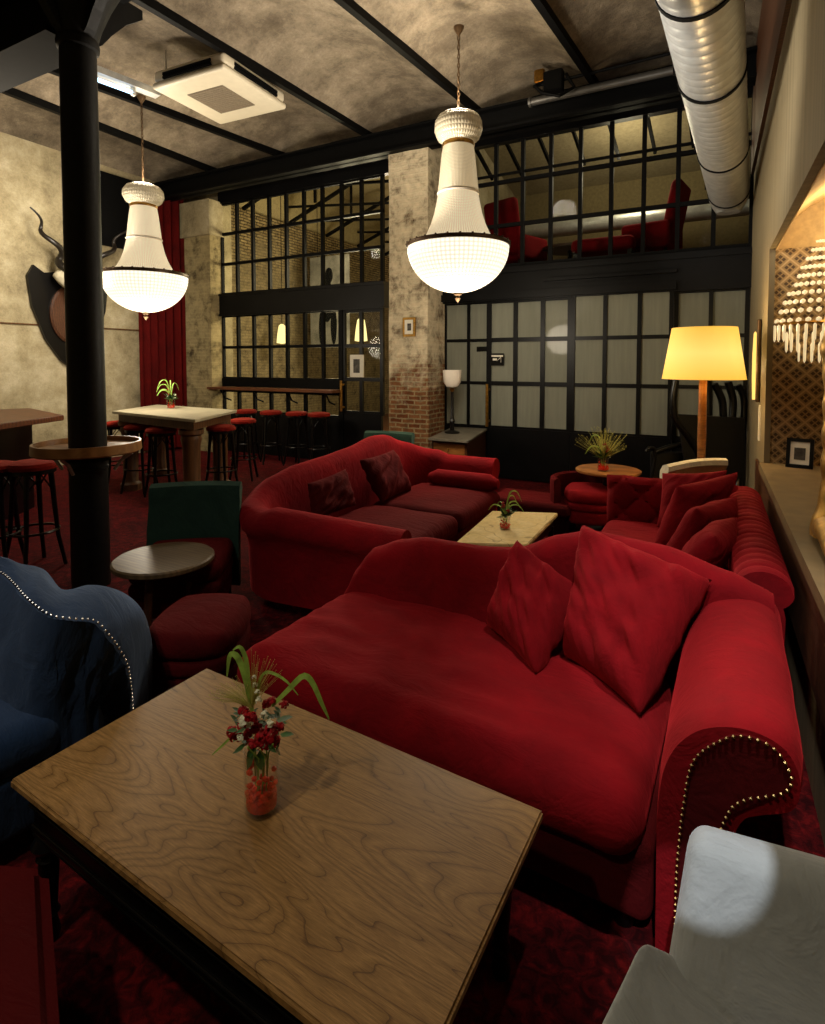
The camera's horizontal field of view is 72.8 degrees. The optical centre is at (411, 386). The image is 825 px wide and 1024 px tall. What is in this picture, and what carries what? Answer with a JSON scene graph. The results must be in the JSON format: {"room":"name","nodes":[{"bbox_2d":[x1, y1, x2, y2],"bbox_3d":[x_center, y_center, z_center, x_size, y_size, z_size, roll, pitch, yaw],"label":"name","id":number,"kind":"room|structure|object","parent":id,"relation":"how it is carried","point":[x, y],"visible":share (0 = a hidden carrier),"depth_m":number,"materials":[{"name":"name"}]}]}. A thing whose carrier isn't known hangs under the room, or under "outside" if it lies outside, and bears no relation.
{"room":"bar","nodes":[
{"label":"bar","id":0,"kind":"room"},
{"bbox_2d":[0,0,58,92],"bbox_3d":[-4.398,-3.018,5.034,5.630,1.010,0.340,1,3,28],"label":"beam","id":1,"kind":"structure","parent":0,"point":[29,51],"depth_m":4.23,"materials":[{"name":"metal"}]},
{"bbox_2d":[38,0,142,588],"bbox_3d":[-2.380,-0.748,4.061,0.918,4.440,0.918,-2,3,-34],"label":"column","id":2,"kind":"structure","parent":0,"point":[81,27],"depth_m":3.98,"materials":[{"name":"metal"}]},
{"bbox_2d":[29,435,141,475],"bbox_3d":[-2.380,0.512,4.116,0.720,0.212,0.720,1,3,28],"label":"round table","id":3,"kind":"object","parent":2,"relation":"attached to","point":[55,450],"visible":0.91,"depth_m":3.95,"materials":[{"name":"brown wood"}]},
{"bbox_2d":[2,68,284,170],"bbox_3d":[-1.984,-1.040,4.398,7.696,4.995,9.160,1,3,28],"label":"beam","id":4,"kind":"structure","parent":0,"point":[105,89],"depth_m":7.80,"materials":[{"name":"metal"}]},
{"bbox_2d":[0,132,388,464],"bbox_3d":[-4.850,-1.556,10.429,0.200,5.500,17.100,1,3,28],"label":"wall","id":5,"kind":"structure","parent":0,"point":[32,376],"depth_m":9.65,"materials":[{"name":"paint"}]},
{"bbox_2d":[26,207,126,363],"bbox_3d":[-5.258,-1.451,8.842,0.544,2.329,1.563,1,3,28],"label":"trophy","id":6,"kind":"object","parent":5,"relation":"attached to","point":[45,290],"visible":0.62,"depth_m":8.64,"materials":[{"name":"black wood"}]},
{"bbox_2d":[100,171,135,248],"bbox_3d":[-4.934,-3.022,9.955,0.040,1.230,1.500,1,3,28],"label":"window","id":7,"kind":"structure","parent":5,"relation":"in","point":[114,209],"depth_m":9.58,"materials":[{"name":"glass"}]},
{"bbox_2d":[179,198,223,238],"bbox_3d":[-3.897,-3.071,10.385,0.760,0.630,0.360,1,3,28],"label":"capital","id":8,"kind":"structure","parent":0,"point":[202,217],"depth_m":10.21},
{"bbox_2d":[184,234,222,451],"bbox_3d":[-3.887,-1.084,10.489,0.700,4.550,0.320,1,3,28],"label":"pillar","id":9,"kind":"structure","parent":0,"point":[204,360],"depth_m":10.32,"materials":[{"name":"beige concrete"}]},
{"bbox_2d":[183,193,233,409],"bbox_3d":[-3.932,-1.572,10.787,1.080,5.500,0.200,1,3,28],"label":"wall","id":10,"kind":"structure","parent":0,"point":[227,209],"depth_m":10.54,"materials":[{"name":"paint"}]},
{"bbox_2d":[222,310,343,449],"bbox_3d":[-2.329,-0.041,9.829,2.764,2.525,0.090,1,3,28],"label":"window","id":11,"kind":"structure","parent":10,"relation":"in","point":[305,382],"depth_m":9.73,"materials":[{"name":"black paint"}]},
{"bbox_2d":[207,386,342,404],"bbox_3d":[-2.430,0.160,9.662,2.800,0.263,0.304,1,3,28],"label":"countertop","id":12,"kind":"structure","parent":11,"relation":"attached to","point":[220,388],"depth_m":9.52,"materials":[{"name":"red wood"}]},
{"bbox_2d":[340,308,384,447],"bbox_3d":[-0.809,0.009,8.955,0.781,2.500,0.147,1,3,28],"label":"door","id":13,"kind":"structure","parent":11,"relation":"attached to","point":[356,423],"depth_m":8.99,"materials":[{"name":"black paint"}]},
{"bbox_2d":[221,174,384,293],"bbox_3d":[-1.988,-2.494,9.556,3.520,1.700,0.060,1,3,28],"label":"window","id":14,"kind":"structure","parent":10,"relation":"in","point":[381,211],"depth_m":9.45,"materials":[{"name":"glass"}]},
{"bbox_2d":[218,137,388,203],"bbox_3d":[-1.922,-3.642,9.470,3.680,0.650,0.120,1,3,28],"label":"trim","id":15,"kind":"structure","parent":10,"relation":"attached to","point":[379,167],"depth_m":9.31,"materials":[{"name":"black paint"}]},
{"bbox_2d":[228,413,338,458],"bbox_3d":[-2.341,0.849,9.891,2.729,0.740,0.100,1,3,28],"label":"wall","id":16,"kind":"structure","parent":0,"point":[332,422],"depth_m":9.69,"materials":[{"name":"black paint"}]},
{"bbox_2d":[218,281,388,316],"bbox_3d":[-1.978,-1.464,9.567,3.580,0.410,0.170,1,3,28],"label":"beam","id":17,"kind":"structure","parent":0,"point":[365,295],"depth_m":9.36,"materials":[{"name":"metal"}]},
{"bbox_2d":[233,189,379,252],"bbox_3d":[-2.714,-4.666,14.598,0.100,1.450,7.900,1,3,28],"label":"wall","id":18,"kind":"structure","parent":0,"point":[351,236],"depth_m":15.22,"materials":[{"name":"paint"}]},
{"bbox_2d":[242,179,388,255],"bbox_3d":[-0.466,-4.595,13.906,4.145,1.333,6.070,1,3,28],"label":"truss","id":19,"kind":"object","parent":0,"point":[311,208],"visible":0.16,"depth_m":13.40,"materials":[{"name":"metal"}]},
{"bbox_2d":[325,176,388,215],"bbox_3d":[-0.222,-5.284,13.262,5.930,0.100,7.850,1,3,28],"label":"ceiling","id":20,"kind":"structure","parent":0,"point":[371,191],"depth_m":15.38,"materials":[{"name":"paint"}]},
{"bbox_2d":[310,229,349,343],"bbox_3d":[-1.894,-3.079,12.826,1.087,4.266,0.048,1,3,28],"label":"framed poster","id":21,"kind":"object","parent":20,"relation":"hanging from","point":[332,263],"visible":0.52,"depth_m":12.86,"materials":[{"name":"paper"}]},
{"bbox_2d":[132,0,598,135],"bbox_3d":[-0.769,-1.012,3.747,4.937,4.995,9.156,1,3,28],"label":"beam","id":22,"kind":"structure","parent":0,"point":[158,9],"depth_m":5.90,"materials":[{"name":"metal"}]},
{"bbox_2d":[0,0,761,181],"bbox_3d":[-2.408,-3.651,4.518,9.599,0.278,9.200,1,3,28],"label":"ceiling","id":23,"kind":"structure","parent":0,"point":[317,46],"depth_m":6.50,"materials":[{"name":"paint"}]},
{"bbox_2d":[97,65,159,98],"bbox_3d":[-3.307,-3.457,6.170,0.120,0.330,1.053,2,3,39],"label":"fluorescent light","id":24,"kind":"object","parent":23,"relation":"hanging from","point":[133,86],"visible":0.45,"depth_m":6.25,"materials":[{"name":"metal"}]},
{"bbox_2d":[103,94,189,319],"bbox_3d":[-3.385,-2.246,7.065,1.058,2.809,1.061,1,3,28],"label":"chandelier","id":25,"kind":"object","parent":23,"relation":"hanging from","point":[143,280],"visible":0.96,"depth_m":6.88,"materials":[{"name":"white glass"}]},
{"bbox_2d":[153,50,285,123],"bbox_3d":[-2.226,-3.576,6.543,1.068,0.466,1.068,1,3,25],"label":"air conditioner","id":26,"kind":"object","parent":23,"relation":"attached to","point":[218,87],"visible":0.99,"depth_m":6.33,"materials":[{"name":"white plastic"}]},
{"bbox_2d":[188,85,253,113],"bbox_3d":[-2.226,-3.351,6.553,0.529,0.016,0.529,1,3,25],"label":"grille","id":27,"kind":"object","parent":26,"relation":"attached to","point":[222,99],"depth_m":6.52,"materials":[{"name":"metal"}]},
{"bbox_2d":[405,24,510,301],"bbox_3d":[0.468,-2.238,5.668,1.068,2.763,1.071,1,3,28],"label":"chandelier","id":28,"kind":"object","parent":23,"relation":"hanging from","point":[458,254],"visible":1,"depth_m":5.46,"materials":[{"name":"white glass"}]},
{"bbox_2d":[533,67,575,97],"bbox_3d":[1.661,-3.535,6.530,0.490,0.420,0.180,1,3,28],"label":"spotlight","id":29,"kind":"object","parent":23,"relation":"attached to","point":[552,81],"visible":1,"depth_m":6.51,"materials":[{"name":"black paint"}]},
{"bbox_2d":[533,52,670,87],"bbox_3d":[2.399,-3.563,6.177,2.150,0.056,0.046,1,3,27],"label":"cable","id":30,"kind":"object","parent":23,"relation":"attached to","point":[667,53],"visible":0.57,"depth_m":6.20,"materials":[{"name":"black paint"}]},
{"bbox_2d":[0,447,824,1023],"bbox_3d":[-2.478,1.492,4.802,9.620,0.100,9.200,1,3,28],"label":"floor","id":31,"kind":"structure","parent":0,"point":[569,958],"depth_m":1.60,"materials":[{"name":"red carpet"}]},
{"bbox_2d":[0,460,28,561],"bbox_3d":[-3.297,1.030,4.415,0.370,0.863,0.370,-1,3,-12],"label":"bar stool","id":32,"kind":"object","parent":31,"relation":"on","point":[4,464],"visible":0.66,"depth_m":4.33,"materials":[{"name":"black wood"}]},
{"bbox_2d":[0,865,59,1023],"bbox_3d":[-0.936,1.398,1.107,0.393,0.410,0.919,-2,3,-36],"label":"chair","id":33,"kind":"object","parent":31,"relation":"on","point":[28,984],"visible":1,"depth_m":1.19,"materials":[{"name":"red fabric"}]},
{"bbox_2d":[0,408,63,519],"bbox_3d":[-4.453,0.858,6.139,1.074,1.050,2.519,-2,3,-40],"label":"bar table","id":34,"kind":"object","parent":31,"relation":"on","point":[15,424],"depth_m":6.07,"materials":[{"name":"red wood"}]},
{"bbox_2d":[6,459,67,564],"bbox_3d":[-3.043,1.026,4.503,0.370,0.863,0.370,1,3,28],"label":"bar stool","id":35,"kind":"object","parent":31,"relation":"on","point":[25,468],"visible":0.96,"depth_m":4.44,"materials":[{"name":"wood"}]},
{"bbox_2d":[0,556,152,844],"bbox_3d":[-1.775,1.115,2.191,1.443,0.881,1.089,1,3,28],"label":"armchair","id":36,"kind":"object","parent":31,"relation":"on","point":[74,662],"visible":0.9,"depth_m":1.96,"materials":[{"name":"blue fabric"}]},
{"bbox_2d":[120,424,158,494],"bbox_3d":[-3.470,0.911,7.136,0.370,0.863,0.370,0,3,8],"label":"bar stool","id":37,"kind":"object","parent":31,"relation":"on","point":[130,428],"visible":0.69,"depth_m":7.01,"materials":[{"name":"black wood"}]},
{"bbox_2d":[144,426,177,496],"bbox_3d":[-3.045,0.925,6.813,0.370,0.863,0.370,-2,3,-42],"label":"bar stool","id":38,"kind":"object","parent":31,"relation":"on","point":[158,431],"visible":0.94,"depth_m":6.78,"materials":[{"name":"black wood"}]},
{"bbox_2d":[110,542,214,626],"bbox_3d":[-1.464,1.256,3.317,0.564,0.506,0.564,1,3,28],"label":"round table","id":39,"kind":"object","parent":31,"relation":"on","point":[149,564],"visible":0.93,"depth_m":3.21,"materials":[{"name":"brown wood"}]},
{"bbox_2d":[112,405,236,491],"bbox_3d":[-3.054,0.823,7.284,2.433,1.020,1.074,2,3,38],"label":"bar table","id":40,"kind":"object","parent":31,"relation":"on","point":[191,422],"visible":0.68,"depth_m":6.92,"materials":[{"name":"wood"}]},
{"bbox_2d":[128,481,241,618],"bbox_3d":[-1.444,1.082,3.610,0.590,0.826,0.730,0,3,-8],"label":"chair","id":41,"kind":"object","parent":31,"relation":"on","point":[204,512],"visible":0.53,"depth_m":3.78,"materials":[{"name":"green fabric"}]},
{"bbox_2d":[149,593,250,698],"bbox_3d":[-1.015,1.299,2.701,0.457,0.471,0.534,0,3,0],"label":"footstool","id":42,"kind":"object","parent":31,"relation":"on","point":[197,633],"visible":0.69,"depth_m":2.51,"materials":[{"name":"red fabric"}]},
{"bbox_2d":[205,424,238,480],"bbox_3d":[-2.390,0.916,7.025,0.370,0.863,0.370,2,3,38],"label":"bar stool","id":43,"kind":"object","parent":31,"relation":"on","point":[218,429],"visible":0.95,"depth_m":6.98,"materials":[{"name":"black wood"}]},
{"bbox_2d":[229,417,258,480],"bbox_3d":[-2.374,0.878,7.886,0.370,0.863,0.370,0,3,-2],"label":"bar stool","id":44,"kind":"object","parent":31,"relation":"on","point":[245,421],"visible":0.88,"depth_m":7.77,"materials":[{"name":"black wood"}]},
{"bbox_2d":[235,409,259,462],"bbox_3d":[-2.769,0.814,9.361,0.370,0.863,0.370,1,3,17],"label":"bar stool","id":45,"kind":"object","parent":31,"relation":"on","point":[241,413],"visible":0.65,"depth_m":9.32,"materials":[{"name":"leather"}]},
{"bbox_2d":[260,410,282,464],"bbox_3d":[-2.304,0.822,9.170,0.370,0.863,0.370,-1,3,-23],"label":"bar stool","id":46,"kind":"object","parent":31,"relation":"on","point":[265,413],"visible":1,"depth_m":9.09,"materials":[{"name":"black wood"}]},
{"bbox_2d":[11,669,542,1023],"bbox_3d":[-0.398,1.352,1.550,1.347,0.463,0.681,2,3,31],"label":"coffee table","id":47,"kind":"object","parent":31,"relation":"on","point":[380,881],"visible":0.91,"depth_m":1.36,"materials":[{"name":"brown wood"}]},
{"bbox_2d":[207,645,329,816],"bbox_3d":[-0.387,0.907,1.480,0.324,0.433,0.092,0,3,11],"label":"flower vase","id":48,"kind":"object","parent":47,"relation":"on","point":[261,797],"visible":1,"depth_m":1.49,"materials":[{"name":"clear glass"}]},
{"bbox_2d":[283,411,309,465],"bbox_3d":[-1.842,0.830,8.987,0.370,0.863,0.370,1,3,27],"label":"bar stool","id":49,"kind":"object","parent":31,"relation":"on","point":[290,415],"visible":0.95,"depth_m":8.92,"materials":[{"name":"black wood"}]},
{"bbox_2d":[307,412,330,459],"bbox_3d":[-1.460,0.838,8.811,0.370,0.863,0.370,-1,3,-13],"label":"bar stool","id":50,"kind":"object","parent":31,"relation":"on","point":[313,415],"visible":0.96,"depth_m":8.69,"materials":[{"name":"black wood"}]},
{"bbox_2d":[239,435,499,609],"bbox_3d":[-0.149,0.977,4.589,1.438,0.947,2.575,1,3,28],"label":"sofa","id":51,"kind":"object","parent":31,"relation":"on","point":[299,557],"visible":0.77,"depth_m":4.05,"materials":[{"name":"red fabric"}]},
{"bbox_2d":[307,469,355,515],"bbox_3d":[-0.634,0.836,4.345,0.212,0.310,0.477,2,3,38],"label":"pillow","id":52,"kind":"object","parent":51,"relation":"on","point":[333,493],"visible":0.98,"depth_m":4.27,"materials":[{"name":"red fabric"}]},
{"bbox_2d":[360,450,410,501],"bbox_3d":[-0.221,0.786,4.962,0.270,0.363,0.573,1,3,28],"label":"pillow","id":53,"kind":"object","parent":51,"relation":"on","point":[386,476],"visible":1,"depth_m":4.83,"materials":[{"name":"red fabric"}]},
{"bbox_2d":[338,505,457,539],"bbox_3d":[-0.227,1.083,4.156,0.860,0.203,0.970,1,3,28],"label":"seat cushion","id":54,"kind":"object","parent":51,"relation":"on","point":[419,523],"depth_m":4.20,"materials":[{"name":"red fabric"}]},
{"bbox_2d":[373,483,499,532],"bbox_3d":[0.236,1.046,5.019,0.860,0.203,0.970,1,3,28],"label":"seat cushion","id":55,"kind":"object","parent":51,"relation":"on","point":[469,507],"depth_m":4.79,"materials":[{"name":"red fabric"}]},
{"bbox_2d":[428,469,499,491],"bbox_3d":[0.480,0.886,5.278,0.700,0.170,0.170,1,3,28],"label":"bolster pillow","id":56,"kind":"object","parent":51,"relation":"on","point":[450,478],"visible":0.91,"depth_m":5.20,"materials":[{"name":"red fabric"}]},
{"bbox_2d":[364,431,414,443],"bbox_3d":[-0.344,0.956,6.241,0.583,0.849,0.751,1,3,18],"label":"chair","id":57,"kind":"object","parent":31,"relation":"on","point":[409,437],"visible":0.02,"depth_m":6.43,"materials":[{"name":"green fabric"}]},
{"bbox_2d":[428,427,486,456],"bbox_3d":[0.654,0.931,7.561,0.533,0.620,1.524,1,3,18],"label":"base cabinet","id":58,"kind":"object","parent":31,"relation":"on","point":[469,441],"visible":0.47,"depth_m":7.07,"materials":[{"name":"wood"}]},
{"bbox_2d":[443,370,461,433],"bbox_3d":[0.536,0.202,7.482,0.254,0.843,0.254,1,3,28],"label":"table lamp","id":59,"kind":"object","parent":58,"relation":"on","point":[451,378],"visible":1,"depth_m":7.41,"materials":[{"name":"white glass"}]},
{"bbox_2d":[457,511,557,546],"bbox_3d":[0.701,1.246,4.107,0.493,0.452,1.061,1,3,28],"label":"coffee table","id":60,"kind":"object","parent":31,"relation":"on","point":[528,528],"visible":0.43,"depth_m":4.03,"materials":[{"name":"beige wood"}]},
{"bbox_2d":[237,531,802,953],"bbox_3d":[0.327,1.092,2.237,1.994,0.924,1.095,1,3,28],"label":"sofa","id":61,"kind":"object","parent":31,"relation":"on","point":[408,660],"visible":0.83,"depth_m":1.82,"materials":[{"name":"red fabric"}]},
{"bbox_2d":[237,592,670,854],"bbox_3d":[0.139,1.177,2.270,1.627,0.271,0.903,1,3,28],"label":"seat cushion","id":62,"kind":"object","parent":61,"relation":"on","point":[424,676],"depth_m":1.95,"materials":[{"name":"red fabric"}]},
{"bbox_2d":[486,540,572,673],"bbox_3d":[0.468,0.884,2.316,0.355,0.418,0.343,-2,3,-44],"label":"pillow","id":63,"kind":"object","parent":61,"relation":"on","point":[527,607],"visible":0.94,"depth_m":2.25,"materials":[{"name":"red fabric"}]},
{"bbox_2d":[563,524,711,714],"bbox_3d":[0.807,0.859,2.172,0.464,0.529,0.464,-2,3,-35],"label":"pillow","id":64,"kind":"object","parent":61,"relation":"on","point":[630,610],"visible":1,"depth_m":2.05,"materials":[{"name":"red fabric"}]},
{"bbox_2d":[497,488,575,534],"bbox_3d":[1.231,1.251,5.612,0.800,0.310,0.500,1,3,28],"label":"bench","id":65,"kind":"object","parent":31,"relation":"on","point":[532,501],"visible":0.52,"depth_m":5.40,"materials":[{"name":"red fabric"}]},
{"bbox_2d":[550,471,607,533],"bbox_3d":[1.651,1.141,5.458,0.616,0.546,0.645,1,3,18],"label":"chair","id":66,"kind":"object","parent":31,"relation":"on","point":[585,495],"visible":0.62,"depth_m":5.23,"materials":[{"name":"red fabric"}]},
{"bbox_2d":[576,464,641,531],"bbox_3d":[1.889,1.105,5.409,0.600,0.620,0.600,1,3,28],"label":"round table","id":67,"kind":"object","parent":31,"relation":"on","point":[586,469],"visible":0.56,"depth_m":5.34,"materials":[{"name":"brown wood"}]},
{"bbox_2d":[576,426,626,470],"bbox_3d":[1.797,0.586,5.333,0.463,0.424,0.503,1,3,22],"label":"flower vase","id":68,"kind":"object","parent":67,"relation":"on","point":[601,453],"visible":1,"depth_m":5.27,"materials":[{"name":"clear glass"}]},
{"bbox_2d":[660,458,727,477],"bbox_3d":[2.273,1.007,4.821,0.520,0.870,0.580,0,3,-8],"label":"armchair","id":69,"kind":"object","parent":31,"relation":"on","point":[702,465],"visible":0.11,"depth_m":4.54,"materials":[{"name":"beige fabric"}]},
{"bbox_2d":[645,379,747,485],"bbox_3d":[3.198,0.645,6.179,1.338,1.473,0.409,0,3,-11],"label":"chair","id":70,"kind":"object","parent":31,"relation":"on","point":[725,435],"visible":0.68,"depth_m":6.10,"materials":[{"name":"black wood"}]},
{"bbox_2d":[601,474,794,640],"bbox_3d":[1.537,1.102,3.303,0.996,0.810,1.835,1,3,28],"label":"sofa","id":71,"kind":"object","parent":31,"relation":"on","point":[633,503],"visible":0.31,"depth_m":3.32,"materials":[{"name":"red fabric"}]},
{"bbox_2d":[601,520,728,570],"bbox_3d":[1.620,1.075,3.664,0.800,0.202,0.840,1,3,28],"label":"seat cushion","id":72,"kind":"object","parent":71,"relation":"on","point":[644,530],"depth_m":3.84,"materials":[{"name":"red fabric"}]},
{"bbox_2d":[657,470,726,526],"bbox_3d":[1.901,0.769,3.814,0.406,0.430,0.232,2,3,36],"label":"pillow","id":73,"kind":"object","parent":71,"relation":"on","point":[670,481],"visible":0.21,"depth_m":3.84,"materials":[{"name":"red fabric"}]},
{"bbox_2d":[654,472,737,544],"bbox_3d":[1.787,0.771,3.537,0.608,0.450,0.173,-1,3,-16],"label":"pillow","id":74,"kind":"object","parent":71,"relation":"on","point":[685,497],"visible":0.55,"depth_m":3.47,"materials":[{"name":"red fabric"}]},
{"bbox_2d":[666,497,737,550],"bbox_3d":[1.629,0.827,3.173,0.524,0.370,0.207,-1,3,-25],"label":"pillow","id":75,"kind":"object","parent":71,"relation":"on","point":[695,519],"visible":0.47,"depth_m":3.09,"materials":[{"name":"red fabric"}]},
{"bbox_2d":[682,517,737,568],"bbox_3d":[1.489,0.863,2.843,0.533,0.333,0.243,-2,3,-35],"label":"pillow","id":76,"kind":"object","parent":71,"relation":"on","point":[714,544],"visible":0.6,"depth_m":2.74,"materials":[{"name":"red fabric"}]},
{"bbox_2d":[662,326,746,458],"bbox_3d":[2.442,0.477,4.723,0.638,1.935,0.638,1,3,28],"label":"floor lamp","id":77,"kind":"object","parent":31,"relation":"on","point":[701,353],"visible":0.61,"depth_m":4.47,"materials":[{"name":"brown fabric"}]},
{"bbox_2d":[602,825,824,1023],"bbox_3d":[0.479,1.221,0.727,0.492,0.796,0.738,1,3,28],"label":"armchair","id":78,"kind":"object","parent":31,"relation":"on","point":[747,946],"visible":1,"depth_m":0.94,"materials":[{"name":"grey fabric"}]},
{"bbox_2d":[388,147,444,448],"bbox_3d":[0.135,-1.187,8.279,0.645,4.950,0.825,1,3,28],"label":"column","id":79,"kind":"structure","parent":0,"point":[417,363],"depth_m":7.93,"materials":[{"name":"paint"}]},
{"bbox_2d":[151,46,756,201],"bbox_3d":[-0.552,-3.456,8.096,9.500,0.300,0.240,1,3,28],"label":"beam","id":80,"kind":"structure","parent":0,"point":[512,117],"depth_m":7.75,"materials":[{"name":"metal"}]},
{"bbox_2d":[138,188,186,450],"bbox_3d":[-4.620,-1.223,10.249,0.892,4.750,0.205,-2,3,-41],"label":"curtain","id":81,"kind":"object","parent":80,"relation":"hanging from","point":[162,337],"visible":0.41,"depth_m":10.31,"materials":[{"name":"red fabric"}]},
{"bbox_2d":[528,66,673,107],"bbox_3d":[2.350,-3.429,6.312,2.100,0.120,0.120,1,3,28],"label":"conduit pipe","id":82,"kind":"object","parent":80,"relation":"attached to","point":[668,71],"visible":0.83,"depth_m":6.35,"materials":[{"name":"metal"}]},
{"bbox_2d":[475,149,514,219],"bbox_3d":[2.406,-2.074,11.963,0.100,6.400,7.900,1,3,28],"label":"wall","id":83,"kind":"structure","parent":0,"point":[486,195],"depth_m":9.73,"materials":[{"name":"paint"}]},
{"bbox_2d":[525,199,748,238],"bbox_3d":[3.963,-2.775,9.109,5.273,0.370,0.320,1,3,28],"label":"air duct","id":84,"kind":"object","parent":83,"relation":"attached to","point":[694,213],"visible":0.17,"depth_m":9.31,"materials":[{"name":"metal"}]},
{"bbox_2d":[427,66,752,149],"bbox_3d":[1.801,-3.619,7.473,4.770,0.520,0.120,1,3,28],"label":"trim","id":85,"kind":"structure","parent":0,"point":[671,107],"depth_m":7.20,"materials":[{"name":"black paint"}]},
{"bbox_2d":[441,246,751,303],"bbox_3d":[2.181,-1.401,7.326,3.870,0.460,0.270,1,3,28],"label":"beam","id":86,"kind":"structure","parent":0,"point":[728,268],"depth_m":6.99,"materials":[{"name":"metal"}]},
{"bbox_2d":[444,302,486,456],"bbox_3d":[0.797,0.022,8.171,0.715,2.502,0.060,1,3,28],"label":"window","id":87,"kind":"structure","parent":86,"relation":"attached to","point":[465,323],"depth_m":8.14,"materials":[{"name":"black paint"}]},
{"bbox_2d":[485,297,570,481],"bbox_3d":[1.576,0.041,7.667,1.180,2.510,0.152,1,3,28],"label":"door","id":88,"kind":"structure","parent":87,"relation":"attached to","point":[527,397],"depth_m":7.69,"materials":[{"name":"black paint"}]},
{"bbox_2d":[477,94,753,266],"bbox_3d":[2.198,-2.541,7.307,3.900,1.810,0.060,1,3,28],"label":"window","id":89,"kind":"structure","parent":86,"relation":"attached to","point":[678,154],"depth_m":7.12,"materials":[{"name":"black paint"}]},
{"bbox_2d":[570,291,673,477],"bbox_3d":[2.637,0.037,7.116,1.220,2.565,0.060,1,3,28],"label":"door","id":90,"kind":"structure","parent":86,"relation":"attached to","point":[619,343],"depth_m":7.09,"materials":[{"name":"black paint"}]},
{"bbox_2d":[672,288,749,453],"bbox_3d":[3.551,0.087,6.696,0.785,2.502,0.060,1,3,28],"label":"window","id":91,"kind":"structure","parent":86,"relation":"attached to","point":[724,307],"depth_m":6.66,"materials":[{"name":"glass"}]},
{"bbox_2d":[484,98,751,196],"bbox_3d":[3.735,-3.972,8.441,5.490,0.700,3.300,1,3,28],"label":"ceiling","id":92,"kind":"structure","parent":0,"point":[628,135],"depth_m":9.43,"materials":[{"name":"paint"}]},
{"bbox_2d":[515,163,749,302],"bbox_3d":[4.491,-3.134,9.889,5.490,3.300,0.100,1,3,28],"label":"wall","id":93,"kind":"structure","parent":0,"point":[627,194],"depth_m":10.07,"materials":[{"name":"paint"}]},
{"bbox_2d":[745,0,824,846],"bbox_3d":[1.761,-0.347,2.447,0.040,3.780,9.200,1,3,28],"label":"wall","id":94,"kind":"structure","parent":0,"point":[791,154],"depth_m":3.28,"materials":[{"name":"paint"}]},
{"bbox_2d":[655,0,750,215],"bbox_3d":[1.933,-2.622,3.623,0.469,1.520,6.826,2,3,31],"label":"air duct","id":95,"kind":"object","parent":94,"relation":"attached to","point":[706,39],"visible":1,"depth_m":3.64,"materials":[{"name":"metal"}]},
{"bbox_2d":[752,319,761,401],"bbox_3d":[3.000,-0.223,4.880,0.058,0.720,0.100,1,3,28],"label":"wall sconce","id":96,"kind":"object","parent":94,"relation":"attached to","point":[756,355],"visible":1,"depth_m":4.84,"materials":[{"name":"brown metal"}]},
{"bbox_2d":[751,0,791,174],"bbox_3d":[1.801,-3.094,2.306,0.190,1.720,9.200,1,3,28],"label":"trim","id":97,"kind":"structure","parent":94,"relation":"attached to","point":[774,15],"depth_m":4.71,"materials":[{"name":"brown wood"}]},
{"bbox_2d":[755,459,824,729],"bbox_3d":[2.148,0.887,3.287,0.020,0.360,3.750,1,3,28],"label":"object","id":98,"kind":"structure","parent":94,"relation":"attached to","point":[808,623],"depth_m":2.29,"materials":[{"name":"brown wood"}]},
{"bbox_2d":[759,462,824,621],"bbox_3d":[2.644,0.706,2.627,1.530,0.060,3.270,1,3,28],"label":"ledge","id":99,"kind":"object","parent":94,"relation":"attached to","point":[793,492],"depth_m":3.02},
{"bbox_2d":[785,438,814,468],"bbox_3d":[2.897,0.499,4.183,0.170,0.218,0.073,2,3,40],"label":"picture frame","id":100,"kind":"object","parent":99,"relation":"on","point":[799,452],"visible":1,"depth_m":4.18,"materials":[{"name":"black wood"}]},
{"bbox_2d":[789,441,809,464],"bbox_3d":[2.897,0.499,4.183,0.133,0.176,0.059,2,3,36],"label":"print","id":101,"kind":"object","parent":100,"relation":"attached to","point":[799,451],"depth_m":4.18,"materials":[{"name":"white paper"}]},
{"bbox_2d":[809,320,824,555],"bbox_3d":[1.609,-0.126,2.032,0.133,1.666,1.110,1,3,28],"label":"gilded frame","id":102,"kind":"object","parent":99,"relation":"on","point":[817,523],"visible":1,"depth_m":2.45,"materials":[{"name":"paint"}]},
{"bbox_2d":[776,161,824,249],"bbox_3d":[2.505,-1.173,2.210,1.460,0.450,4.150,1,3,28],"label":"niche","id":103,"kind":"object","parent":94,"relation":"in","point":[815,194],"visible":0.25,"depth_m":3.73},
{"bbox_2d":[773,239,824,362],"bbox_3d":[3.110,-0.909,4.279,0.628,1.540,0.622,1,3,28],"label":"chandelier","id":104,"kind":"object","parent":103,"relation":"hanging from","point":[777,322],"visible":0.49,"depth_m":4.18,"materials":[{"name":"white glass"}]},
{"bbox_2d":[770,200,824,465],"bbox_3d":[3.525,-0.592,4.034,1.560,2.510,0.120,1,3,28],"label":"wall","id":105,"kind":"structure","parent":0,"point":[798,391],"depth_m":4.28,"materials":[{"name":"brown paper"}]},
{"bbox_3d":[3.672,-1.594,8.533,5.390,0.180,3.180,1,3,28],"label":"floor","id":106,"kind":"structure","parent":0,"visible":0},
{"bbox_2d":[484,197,546,263],"bbox_3d":[1.578,-2.266,8.759,0.758,1.147,0.810,-2,3,-42],"label":"armchair","id":107,"kind":"object","parent":106,"relation":"on","point":[508,207],"visible":0.48,"depth_m":8.45,"materials":[{"name":"red fabric"}]},
{"bbox_2d":[571,235,635,257],"bbox_3d":[2.725,-1.868,7.939,0.850,0.420,0.500,1,3,28],"label":"upholstered bench","id":108,"kind":"object","parent":106,"relation":"on","point":[622,244],"visible":0.66,"depth_m":7.74,"materials":[{"name":"red fabric"}]},
{"bbox_2d":[621,179,690,252],"bbox_3d":[3.461,-2.229,7.915,0.758,1.147,0.810,2,3,38],"label":"armchair","id":109,"kind":"object","parent":106,"relation":"on","point":[660,235],"visible":0.61,"depth_m":7.59,"materials":[{"name":"red fabric"}]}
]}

